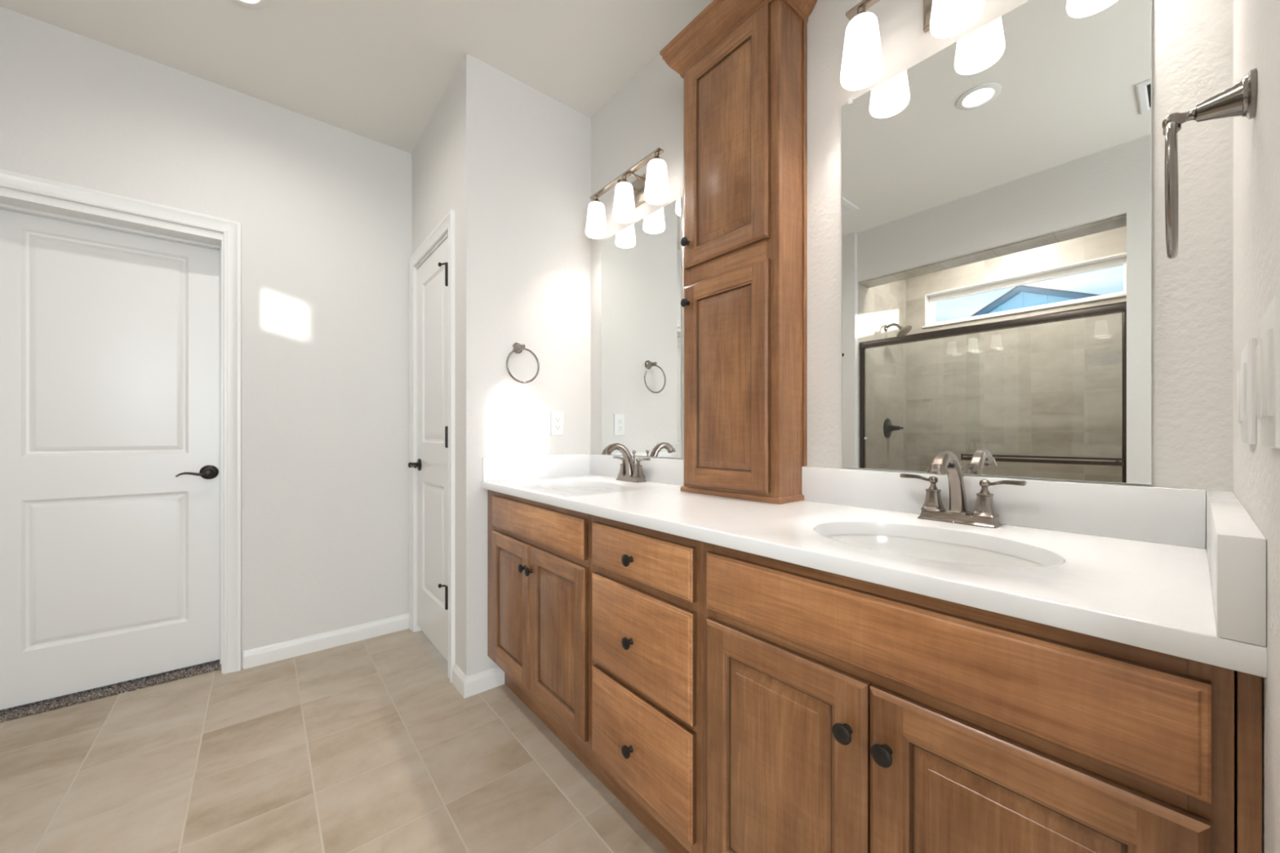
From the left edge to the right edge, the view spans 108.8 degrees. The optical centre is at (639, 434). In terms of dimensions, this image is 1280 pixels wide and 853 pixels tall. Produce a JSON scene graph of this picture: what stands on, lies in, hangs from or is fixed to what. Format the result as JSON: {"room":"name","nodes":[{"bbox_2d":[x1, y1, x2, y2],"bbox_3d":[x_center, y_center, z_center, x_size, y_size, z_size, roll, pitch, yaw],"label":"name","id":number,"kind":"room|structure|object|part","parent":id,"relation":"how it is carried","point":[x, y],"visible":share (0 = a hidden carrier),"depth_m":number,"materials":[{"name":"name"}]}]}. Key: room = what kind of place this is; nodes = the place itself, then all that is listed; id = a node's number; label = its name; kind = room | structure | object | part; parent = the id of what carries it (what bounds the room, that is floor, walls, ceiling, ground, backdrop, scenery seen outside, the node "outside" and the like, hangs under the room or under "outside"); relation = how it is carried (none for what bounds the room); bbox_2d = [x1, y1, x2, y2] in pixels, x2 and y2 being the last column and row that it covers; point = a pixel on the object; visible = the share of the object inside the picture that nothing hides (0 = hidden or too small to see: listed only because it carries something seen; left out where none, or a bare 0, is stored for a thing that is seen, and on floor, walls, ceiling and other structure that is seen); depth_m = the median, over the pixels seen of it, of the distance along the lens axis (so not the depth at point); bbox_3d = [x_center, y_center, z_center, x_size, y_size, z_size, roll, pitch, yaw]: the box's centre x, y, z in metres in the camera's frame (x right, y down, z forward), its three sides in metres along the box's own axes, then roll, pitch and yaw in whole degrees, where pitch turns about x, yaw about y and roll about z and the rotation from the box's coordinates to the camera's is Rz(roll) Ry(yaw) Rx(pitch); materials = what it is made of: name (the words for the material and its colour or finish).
{"room":"bathroom","nodes":[
{"label":"bathroom","id":0,"kind":"room"},
{"bbox_2d":[0,6,412,668],"bbox_3d":[-2.059,-0.256,2.166,1.962,2.743,0.180,0,0,-40],"label":"wall","id":1,"kind":"structure","parent":0,"point":[324,211],"depth_m":2.29,"materials":[{"name":"white paint"}]},
{"bbox_2d":[0,208,219,710],"bbox_3d":[-2.307,0.099,2.004,0.714,1.993,0.094,0,0,-40],"label":"door","id":2,"kind":"structure","parent":1,"relation":"in","point":[109,340],"depth_m":2.00,"materials":[{"name":"white paint"}]},
{"bbox_3d":[-2.089,0.185,2.138,0.113,0.021,0.015,0,0,-40],"label":"lever","id":3,"kind":"part","parent":2,"relation":"part of","materials":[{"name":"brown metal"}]},
{"bbox_3d":[-2.058,0.181,2.187,0.068,0.068,0.060,0,0,-40],"label":"handle","id":4,"kind":"part","parent":2,"relation":"part of","materials":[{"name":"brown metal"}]},
{"bbox_2d":[0,186,223,673],"bbox_3d":[-2.285,0.088,1.979,0.738,2.055,0.180,0,0,-40],"label":"trim","id":5,"kind":"structure","parent":1,"relation":"attached to","point":[11,200],"depth_m":2.00,"materials":[{"name":"white paint"}]},
{"bbox_2d":[0,168,241,674],"bbox_3d":[-2.222,0.056,1.903,0.854,2.119,0.018,0,0,-40],"label":"door frame","id":6,"kind":"structure","parent":1,"relation":"attached to","point":[232,230],"depth_m":2.14,"materials":[{"name":"white paint"}]},
{"bbox_2d":[243,613,409,669],"bbox_3d":[-1.604,1.074,2.418,0.739,0.083,0.014,0,0,-40],"label":"baseboard","id":7,"kind":"structure","parent":1,"relation":"attached to","point":[271,653],"depth_m":2.37,"materials":[{"name":"white paint"}]},
{"bbox_2d":[0,628,671,852],"bbox_3d":[0.005,1.155,-0.586,3.560,0.080,7.692,0,0,-40],"label":"floor","id":8,"kind":"structure","parent":0,"point":[369,745],"depth_m":1.51,"materials":[{"name":"beige tile"}]},
{"bbox_2d":[0,659,221,721],"bbox_3d":[-2.389,1.110,2.104,0.714,0.014,0.395,0,0,-40],"label":"carpet","id":9,"kind":"object","parent":8,"relation":"on","point":[20,711],"visible":0.26,"depth_m":1.98,"materials":[{"name":"grey carpet"}]},
{"bbox_2d":[487,489,613,793],"bbox_3d":[-0.214,0.674,1.849,0.585,0.882,0.825,0,0,-40],"label":"base cabinet","id":10,"kind":"object","parent":8,"relation":"on","point":[540,555],"visible":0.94,"depth_m":1.58,"materials":[{"name":"brown wood"}]},
{"bbox_3d":[-0.510,0.666,1.800,0.012,0.402,0.226,0,0,-40],"label":"raised panel","id":11,"kind":"part","parent":10,"relation":"part of","materials":[{"name":"brown wood"}]},
{"bbox_3d":[-0.509,0.666,1.801,0.018,0.526,0.350,0,0,-40],"label":"door","id":12,"kind":"part","parent":10,"relation":"part of","materials":[{"name":"brown wood"}]},
{"bbox_3d":[-0.430,0.487,1.672,0.025,0.032,0.032,0,0,-40],"label":"knob","id":13,"kind":"part","parent":10,"relation":"part of","materials":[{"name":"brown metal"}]},
{"bbox_3d":[-0.396,0.487,1.631,0.025,0.032,0.032,0,0,-40],"label":"knob","id":14,"kind":"part","parent":10,"relation":"part of","materials":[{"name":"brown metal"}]},
{"bbox_3d":[-0.394,0.319,1.662,0.018,0.124,0.710,0,0,-40],"label":"false drawer","id":15,"kind":"part","parent":10,"relation":"part of","materials":[{"name":"brown wood"}]},
{"bbox_3d":[-0.281,0.666,1.524,0.012,0.402,0.239,0,0,-40],"label":"raised panel","id":16,"kind":"part","parent":10,"relation":"part of","materials":[{"name":"brown wood"}]},
{"bbox_3d":[-0.280,0.666,1.524,0.018,0.526,0.362,0,0,-40],"label":"door","id":17,"kind":"part","parent":10,"relation":"part of","materials":[{"name":"brown wood"}]},
{"bbox_2d":[480,453,1266,678],"bbox_3d":[0.171,0.166,1.397,0.571,0.134,2.023,0,0,-40],"label":"countertop","id":18,"kind":"structure","parent":10,"relation":"on","point":[1129,565],"depth_m":0.85,"materials":[{"name":"white stone"}]},
{"bbox_2d":[547,487,608,490],"bbox_3d":[-0.246,0.315,1.841,0.338,0.164,0.447,0,0,-40],"label":"sink","id":19,"kind":"object","parent":18,"relation":"in","point":[557,488],"visible":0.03,"depth_m":2.02,"materials":[{"name":"white ceramic"}]},
{"bbox_2d":[601,443,650,482],"bbox_3d":[-0.087,0.119,1.963,0.178,0.167,0.246,0,0,-40],"label":"faucet","id":20,"kind":"object","parent":18,"relation":"on","point":[628,471],"visible":1,"depth_m":1.97,"materials":[{"name":"grey metal"}]},
{"bbox_2d":[601,449,611,454],"bbox_3d":[-0.140,0.073,1.919,0.041,0.020,0.041,0,0,-40],"label":"outlet","id":21,"kind":"object","parent":20,"relation":"attached to","point":[605,451],"depth_m":1.90,"materials":[{"name":"grey metal"}]},
{"bbox_3d":[-0.087,0.109,1.963,0.162,0.146,0.043,0,0,-40],"label":"spout","id":22,"kind":"part","parent":20,"relation":"part of","materials":[{"name":"grey metal"}]},
{"bbox_3d":[-0.092,0.115,2.065,0.021,0.034,0.082,0,0,-40],"label":"lever handle","id":23,"kind":"part","parent":20,"relation":"part of","materials":[{"name":"grey metal"}]},
{"bbox_3d":[-0.072,0.157,2.042,0.045,0.051,0.045,0,0,-40],"label":"handle","id":24,"kind":"part","parent":20,"relation":"part of","materials":[{"name":"grey metal"}]},
{"bbox_3d":[-0.039,0.192,2.002,0.054,0.021,0.155,0,0,-40],"label":"plate","id":25,"kind":"part","parent":20,"relation":"part of","materials":[{"name":"grey metal"}]},
{"bbox_3d":[-0.026,0.126,2.013,0.017,0.113,0.017,0,0,-40],"label":"lift rod","id":26,"kind":"part","parent":20,"relation":"part of","materials":[{"name":"grey metal"}]},
{"bbox_3d":[-0.007,0.157,1.963,0.045,0.051,0.045,0,0,-40],"label":"handle","id":27,"kind":"part","parent":20,"relation":"part of","materials":[{"name":"grey metal"}]},
{"bbox_3d":[0.013,0.115,1.939,0.021,0.034,0.082,0,0,-40],"label":"lever handle","id":28,"kind":"part","parent":20,"relation":"part of","materials":[{"name":"grey metal"}]},
{"bbox_2d":[659,0,817,504],"bbox_3d":[0.313,-0.587,1.515,0.202,1.579,0.512,0,0,-40],"label":"cabinet","id":29,"kind":"object","parent":18,"relation":"on","point":[742,64],"visible":1,"depth_m":1.42,"materials":[{"name":"brown wood"}]},
{"bbox_3d":[0.158,-0.457,1.588,0.025,0.032,0.032,0,0,-40],"label":"knob","id":30,"kind":"part","parent":29,"relation":"part of","materials":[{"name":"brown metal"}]},
{"bbox_3d":[0.158,-0.667,1.588,0.025,0.032,0.032,0,0,-40],"label":"knob","id":31,"kind":"part","parent":29,"relation":"part of","materials":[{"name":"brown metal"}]},
{"bbox_3d":[0.268,-0.174,1.486,0.012,0.571,0.223,0,0,-40],"label":"raised panel","id":32,"kind":"part","parent":29,"relation":"part of","materials":[{"name":"brown wood"}]},
{"bbox_3d":[0.268,-0.931,1.486,0.012,0.569,0.223,0,0,-40],"label":"raised panel","id":33,"kind":"part","parent":29,"relation":"part of","materials":[{"name":"brown wood"}]},
{"bbox_3d":[0.270,-0.174,1.487,0.018,0.694,0.346,0,0,-40],"label":"door","id":34,"kind":"part","parent":29,"relation":"part of","materials":[{"name":"brown wood"}]},
{"bbox_3d":[0.270,-0.931,1.487,0.018,0.692,0.346,0,0,-40],"label":"door","id":35,"kind":"part","parent":29,"relation":"part of","materials":[{"name":"brown wood"}]},
{"bbox_3d":[0.288,-0.561,1.495,0.019,1.527,0.392,0,0,-40],"label":"frame","id":36,"kind":"part","parent":29,"relation":"part of","materials":[{"name":"brown wood"}]},
{"bbox_3d":[0.313,-1.328,1.515,0.202,0.098,0.512,0,0,-40],"label":"crown moulding","id":37,"kind":"part","parent":29,"relation":"part of","materials":[{"name":"brown wood"}]},
{"bbox_3d":[0.325,0.193,1.525,0.130,0.018,0.408,0,0,-40],"label":"moulding","id":38,"kind":"part","parent":29,"relation":"part of","materials":[{"name":"brown wood"}]},
{"bbox_3d":[0.511,-0.598,1.421,0.018,1.393,0.006,0,0,-40],"label":"scribe moulding","id":39,"kind":"part","parent":29,"relation":"part of","materials":[{"name":"brown wood"}]},
{"bbox_2d":[824,533,1048,567],"bbox_3d":[0.544,0.315,0.887,0.338,0.164,0.447,0,0,-40],"label":"sink","id":40,"kind":"object","parent":18,"relation":"in","point":[904,546],"visible":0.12,"depth_m":1.00,"materials":[{"name":"white ceramic"}]},
{"bbox_2d":[899,450,1026,528],"bbox_3d":[0.690,0.119,1.024,0.178,0.167,0.246,0,0,-40],"label":"faucet","id":41,"kind":"object","parent":18,"relation":"on","point":[984,514],"visible":1,"depth_m":1.04,"materials":[{"name":"grey metal"}]},
{"bbox_3d":[0.686,0.115,1.127,0.021,0.034,0.082,0,0,-40],"label":"lever handle","id":42,"kind":"part","parent":41,"relation":"part of","materials":[{"name":"grey metal"}]},
{"bbox_3d":[0.706,0.157,1.103,0.045,0.051,0.045,0,0,-40],"label":"handle","id":43,"kind":"part","parent":41,"relation":"part of","materials":[{"name":"grey metal"}]},
{"bbox_2d":[926,463,949,474],"bbox_3d":[0.637,0.073,0.980,0.041,0.020,0.041,0,0,-40],"label":"outlet","id":44,"kind":"object","parent":41,"relation":"attached to","point":[936,468],"depth_m":0.97,"materials":[{"name":"grey metal"}]},
{"bbox_3d":[0.691,0.109,1.024,0.162,0.146,0.043,0,0,-40],"label":"spout","id":45,"kind":"part","parent":41,"relation":"part of","materials":[{"name":"grey metal"}]},
{"bbox_3d":[0.738,0.192,1.063,0.054,0.021,0.155,0,0,-40],"label":"plate","id":46,"kind":"part","parent":41,"relation":"part of","materials":[{"name":"grey metal"}]},
{"bbox_3d":[0.752,0.126,1.075,0.017,0.113,0.017,0,0,-40],"label":"lift rod","id":47,"kind":"part","parent":41,"relation":"part of","materials":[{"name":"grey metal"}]},
{"bbox_3d":[0.771,0.157,1.024,0.045,0.051,0.045,0,0,-40],"label":"handle","id":48,"kind":"part","parent":41,"relation":"part of","materials":[{"name":"grey metal"}]},
{"bbox_3d":[0.790,0.115,1.001,0.021,0.034,0.082,0,0,-40],"label":"lever handle","id":49,"kind":"part","parent":41,"relation":"part of","materials":[{"name":"grey metal"}]},
{"bbox_2d":[592,515,703,852],"bbox_3d":[0.192,0.674,1.360,0.585,0.882,0.446,0,0,-40],"label":"base cabinet","id":50,"kind":"object","parent":8,"relation":"on","point":[648,584],"visible":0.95,"depth_m":1.15,"materials":[{"name":"brown wood"}]},
{"bbox_3d":[-0.032,0.822,1.191,0.025,0.032,0.032,0,0,-40],"label":"knob","id":51,"kind":"part","parent":50,"relation":"part of","materials":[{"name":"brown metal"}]},
{"bbox_3d":[-0.032,0.541,1.191,0.025,0.032,0.032,0,0,-40],"label":"knob","id":52,"kind":"part","parent":50,"relation":"part of","materials":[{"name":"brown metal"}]},
{"bbox_3d":[-0.032,0.326,1.191,0.025,0.032,0.032,0,0,-40],"label":"knob","id":53,"kind":"part","parent":50,"relation":"part of","materials":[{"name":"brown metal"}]},
{"bbox_3d":[-0.008,0.806,1.197,0.018,0.250,0.408,0,0,-40],"label":"drawer","id":54,"kind":"part","parent":50,"relation":"part of","materials":[{"name":"brown wood"}]},
{"bbox_3d":[-0.008,0.535,1.197,0.018,0.256,0.408,0,0,-40],"label":"drawer","id":55,"kind":"part","parent":50,"relation":"part of","materials":[{"name":"brown wood"}]},
{"bbox_3d":[-0.008,0.320,1.197,0.018,0.123,0.408,0,0,-40],"label":"drawer","id":56,"kind":"part","parent":50,"relation":"part of","materials":[{"name":"brown wood"}]},
{"bbox_2d":[703,542,1262,852],"bbox_3d":[0.572,0.674,0.901,0.585,0.882,0.746,0,0,-40],"label":"base cabinet","id":57,"kind":"object","parent":8,"relation":"on","point":[842,714],"depth_m":0.65,"materials":[{"name":"brown wood"}]},
{"bbox_3d":[0.258,0.666,0.874,0.012,0.402,0.224,0,0,-40],"label":"raised panel","id":58,"kind":"part","parent":57,"relation":"part of","materials":[{"name":"brown wood"}]},
{"bbox_3d":[0.259,0.666,0.875,0.018,0.526,0.348,0,0,-40],"label":"door","id":59,"kind":"part","parent":57,"relation":"part of","materials":[{"name":"brown wood"}]},
{"bbox_3d":[0.333,0.487,0.750,0.025,0.032,0.032,0,0,-40],"label":"knob","id":60,"kind":"part","parent":57,"relation":"part of","materials":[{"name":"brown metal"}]},
{"bbox_3d":[0.373,0.489,0.703,0.025,0.032,0.032,0,0,-40],"label":"knob","id":61,"kind":"part","parent":57,"relation":"part of","materials":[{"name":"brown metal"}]},
{"bbox_3d":[0.480,0.666,0.605,0.012,0.402,0.220,0,0,-40],"label":"raised panel","id":62,"kind":"part","parent":57,"relation":"part of","materials":[{"name":"brown wood"}]},
{"bbox_3d":[0.481,0.666,0.606,0.018,0.526,0.344,0,0,-40],"label":"door","id":63,"kind":"part","parent":57,"relation":"part of","materials":[{"name":"brown wood"}]},
{"bbox_3d":[0.621,0.601,0.467,0.019,0.736,0.015,0,0,-40],"label":"filler strip","id":64,"kind":"part","parent":57,"relation":"part of","materials":[{"name":"brown wood"}]},
{"bbox_2d":[0,0,713,154],"bbox_3d":[0.026,-1.678,-0.698,3.670,0.100,7.492,0,0,-40],"label":"ceiling","id":65,"kind":"structure","parent":0,"point":[380,71],"depth_m":1.90,"materials":[{"name":"white paint"}]},
{"bbox_2d":[232,0,269,8],"bbox_3d":[-1.454,-1.623,1.658,0.176,0.008,0.176,0,0,-40],"label":"recessed light","id":66,"kind":"object","parent":65,"relation":"in","point":[250,3],"visible":1,"depth_m":1.72,"materials":[{"name":"white paint"}]},
{"bbox_2d":[412,53,491,676],"bbox_3d":[-0.990,-0.256,2.342,0.110,2.743,0.913,0,0,-40],"label":"wall","id":67,"kind":"structure","parent":0,"point":[451,159],"depth_m":2.00,"materials":[{"name":"white paint"}]},
{"bbox_2d":[408,237,448,662],"bbox_3d":[-1.077,0.070,2.351,0.094,2.010,0.608,0,0,-40],"label":"door","id":68,"kind":"structure","parent":67,"relation":"in","point":[432,464],"depth_m":2.35,"materials":[{"name":"white paint"}]},
{"bbox_3d":[-1.246,0.167,2.528,0.060,0.068,0.068,0,0,-40],"label":"handle","id":69,"kind":"part","parent":68,"relation":"part of","materials":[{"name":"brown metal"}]},
{"bbox_2d":[409,209,454,682],"bbox_3d":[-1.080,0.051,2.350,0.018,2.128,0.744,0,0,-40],"label":"door frame","id":70,"kind":"structure","parent":67,"relation":"attached to","point":[446,224],"depth_m":2.10,"materials":[{"name":"white paint"}]},
{"bbox_2d":[452,663,466,698],"bbox_3d":[-0.788,1.074,2.001,0.014,0.083,0.158,0,0,-40],"label":"baseboard","id":71,"kind":"structure","parent":67,"relation":"attached to","point":[459,677],"depth_m":1.99,"materials":[{"name":"white paint"}]},
{"bbox_2d":[491,66,591,667],"bbox_3d":[-0.490,-0.256,2.235,0.523,2.743,0.110,0,0,-40],"label":"wall","id":72,"kind":"structure","parent":0,"point":[541,145],"depth_m":2.17,"materials":[{"name":"white paint"}]},
{"bbox_2d":[464,666,504,697],"bbox_3d":[-0.679,1.074,1.999,0.179,0.083,0.014,0,0,-40],"label":"baseboard","id":73,"kind":"structure","parent":72,"relation":"attached to","point":[478,682],"depth_m":1.99,"materials":[{"name":"white paint"}]},
{"bbox_2d":[506,342,539,382],"bbox_3d":[-0.541,-0.327,2.076,0.160,0.192,0.069,0,0,-40],"label":"towel ring","id":74,"kind":"object","parent":72,"relation":"attached to","point":[517,348],"visible":1,"depth_m":2.07,"materials":[{"name":"grey metal"}]},
{"bbox_3d":[-0.541,-0.397,2.076,0.051,0.051,0.069,0,0,-40],"label":"post","id":75,"kind":"part","parent":74,"relation":"part of","materials":[{"name":"grey metal"}]},
{"bbox_2d":[550,411,563,435],"bbox_3d":[-0.402,-0.054,2.231,0.070,0.118,0.008,0,0,-40],"label":"wall outlet","id":76,"kind":"object","parent":72,"relation":"attached to","point":[556,417],"visible":1,"depth_m":2.23,"materials":[{"name":"white plastic"}]},
{"bbox_2d":[554,424,560,430],"bbox_3d":[-0.401,-0.034,2.229,0.032,0.029,0.002,0,0,-40],"label":"receptacle","id":77,"kind":"object","parent":76,"relation":"attached to","point":[557,427],"depth_m":2.23,"materials":[{"name":"white plastic"}]},
{"bbox_2d":[554,416,560,422],"bbox_3d":[-0.401,-0.073,2.229,0.032,0.029,0.002,0,0,-40],"label":"receptacle","id":78,"kind":"object","parent":76,"relation":"attached to","point":[557,419],"depth_m":2.23,"materials":[{"name":"white plastic"}]},
{"bbox_2d":[591,0,1233,547],"bbox_3d":[0.434,-0.256,1.608,0.100,2.743,2.254,0,0,-40],"label":"wall","id":79,"kind":"structure","parent":0,"point":[1193,40],"depth_m":0.87,"materials":[{"name":"white paint"}]},
{"bbox_2d":[585,147,669,239],"bbox_3d":[-0.053,-1.041,2.004,0.143,0.202,0.529,0,0,-40],"label":"vanity light","id":80,"kind":"object","parent":79,"relation":"attached to","point":[652,187],"visible":1,"depth_m":1.96,"materials":[{"name":"white glass"}]},
{"bbox_3d":[-0.205,-1.011,2.155,0.102,0.142,0.102,0,0,-40],"label":"lamp shade","id":81,"kind":"part","parent":80,"relation":"part of","materials":[{"name":"white glass"}]},
{"bbox_3d":[-0.069,-1.011,1.991,0.102,0.142,0.102,0,0,-40],"label":"lamp shade","id":82,"kind":"part","parent":80,"relation":"part of","materials":[{"name":"white glass"}]},
{"bbox_3d":[-0.011,-1.114,1.980,0.075,0.008,0.012,0,0,-40],"label":"support arm","id":83,"kind":"part","parent":80,"relation":"part of","materials":[{"name":"silver metal"}]},
{"bbox_3d":[-0.005,-1.084,2.044,0.018,0.115,0.190,0,0,-40],"label":"plate","id":84,"kind":"part","parent":80,"relation":"part of","materials":[{"name":"silver metal"}]},
{"bbox_3d":[0.067,-1.011,1.826,0.102,0.142,0.102,0,0,-40],"label":"lamp shade","id":85,"kind":"part","parent":80,"relation":"part of","materials":[{"name":"white glass"}]},
{"bbox_2d":[601,197,681,457],"bbox_3d":[-0.012,-0.431,2.062,0.005,1.052,0.558,0,0,-40],"label":"mirror","id":86,"kind":"object","parent":79,"relation":"attached to","point":[642,262],"visible":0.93,"depth_m":2.02,"materials":[{"name":"clear glass"}]},
{"bbox_2d":[589,453,1205,548],"bbox_3d":[0.380,0.151,1.577,0.019,0.104,1.973,0,0,-40],"label":"backsplash","id":87,"kind":"structure","parent":79,"relation":"attached to","point":[1161,515],"depth_m":0.99,"materials":[{"name":"white stone"}]},
{"bbox_2d":[840,0,984,90],"bbox_3d":[0.734,-1.041,1.054,0.143,0.202,0.529,0,0,-40],"label":"vanity light","id":88,"kind":"object","parent":79,"relation":"attached to","point":[862,63],"visible":1,"depth_m":1.16,"materials":[{"name":"white glass"}]},
{"bbox_3d":[0.582,-1.011,1.205,0.102,0.142,0.102,0,0,-40],"label":"lamp shade","id":89,"kind":"part","parent":88,"relation":"part of","materials":[{"name":"white glass"}]},
{"bbox_3d":[0.782,-1.084,1.093,0.018,0.115,0.190,0,0,-40],"label":"plate","id":90,"kind":"part","parent":88,"relation":"part of","materials":[{"name":"silver metal"}]},
{"bbox_3d":[0.718,-1.027,1.040,0.056,0.100,0.056,0,0,-40],"label":"bulb","id":91,"kind":"part","parent":88,"relation":"part of","materials":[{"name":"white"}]},
{"bbox_3d":[0.718,-1.011,1.040,0.102,0.142,0.102,0,0,-40],"label":"lamp shade","id":92,"kind":"part","parent":88,"relation":"part of","materials":[{"name":"white glass"}]},
{"bbox_2d":[841,0,1151,484],"bbox_3d":[0.780,-0.435,1.103,0.009,1.060,0.603,0,0,-40],"label":"mirror","id":93,"kind":"object","parent":79,"relation":"attached to","point":[997,188],"visible":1,"depth_m":1.03,"materials":[{"name":"clear glass"}]},
{"bbox_2d":[1233,0,1279,852],"bbox_3d":[0.793,-0.256,0.520,0.735,2.743,0.120,0,0,-40],"label":"wall","id":94,"kind":"structure","parent":0,"point":[1256,23],"depth_m":0.48,"materials":[{"name":"white paint"}]},
{"bbox_2d":[1161,68,1257,258],"bbox_3d":[0.672,-0.315,0.544,0.160,0.192,0.069,0,0,-40],"label":"towel ring","id":95,"kind":"object","parent":94,"relation":"attached to","point":[1239,99],"visible":1,"depth_m":0.52,"materials":[{"name":"grey metal"}]},
{"bbox_3d":[0.672,-0.385,0.544,0.051,0.051,0.069,0,0,-40],"label":"post","id":96,"kind":"part","parent":95,"relation":"part of","materials":[{"name":"grey metal"}]},
{"bbox_2d":[1237,338,1256,444],"bbox_3d":[0.726,-0.048,0.550,0.116,0.118,0.009,0,0,-40],"label":"switch plate","id":97,"kind":"object","parent":94,"relation":"attached to","point":[1246,415],"visible":1,"depth_m":0.52,"materials":[{"name":"white plastic"}]},
{"bbox_2d":[1255,292,1279,448],"bbox_3d":[0.521,-0.048,0.380,0.117,0.118,0.009,0,0,-40],"label":"switch plate","id":98,"kind":"object","parent":94,"relation":"attached to","point":[1268,349],"visible":1,"depth_m":0.35,"materials":[{"name":"white plastic"}]}
]}

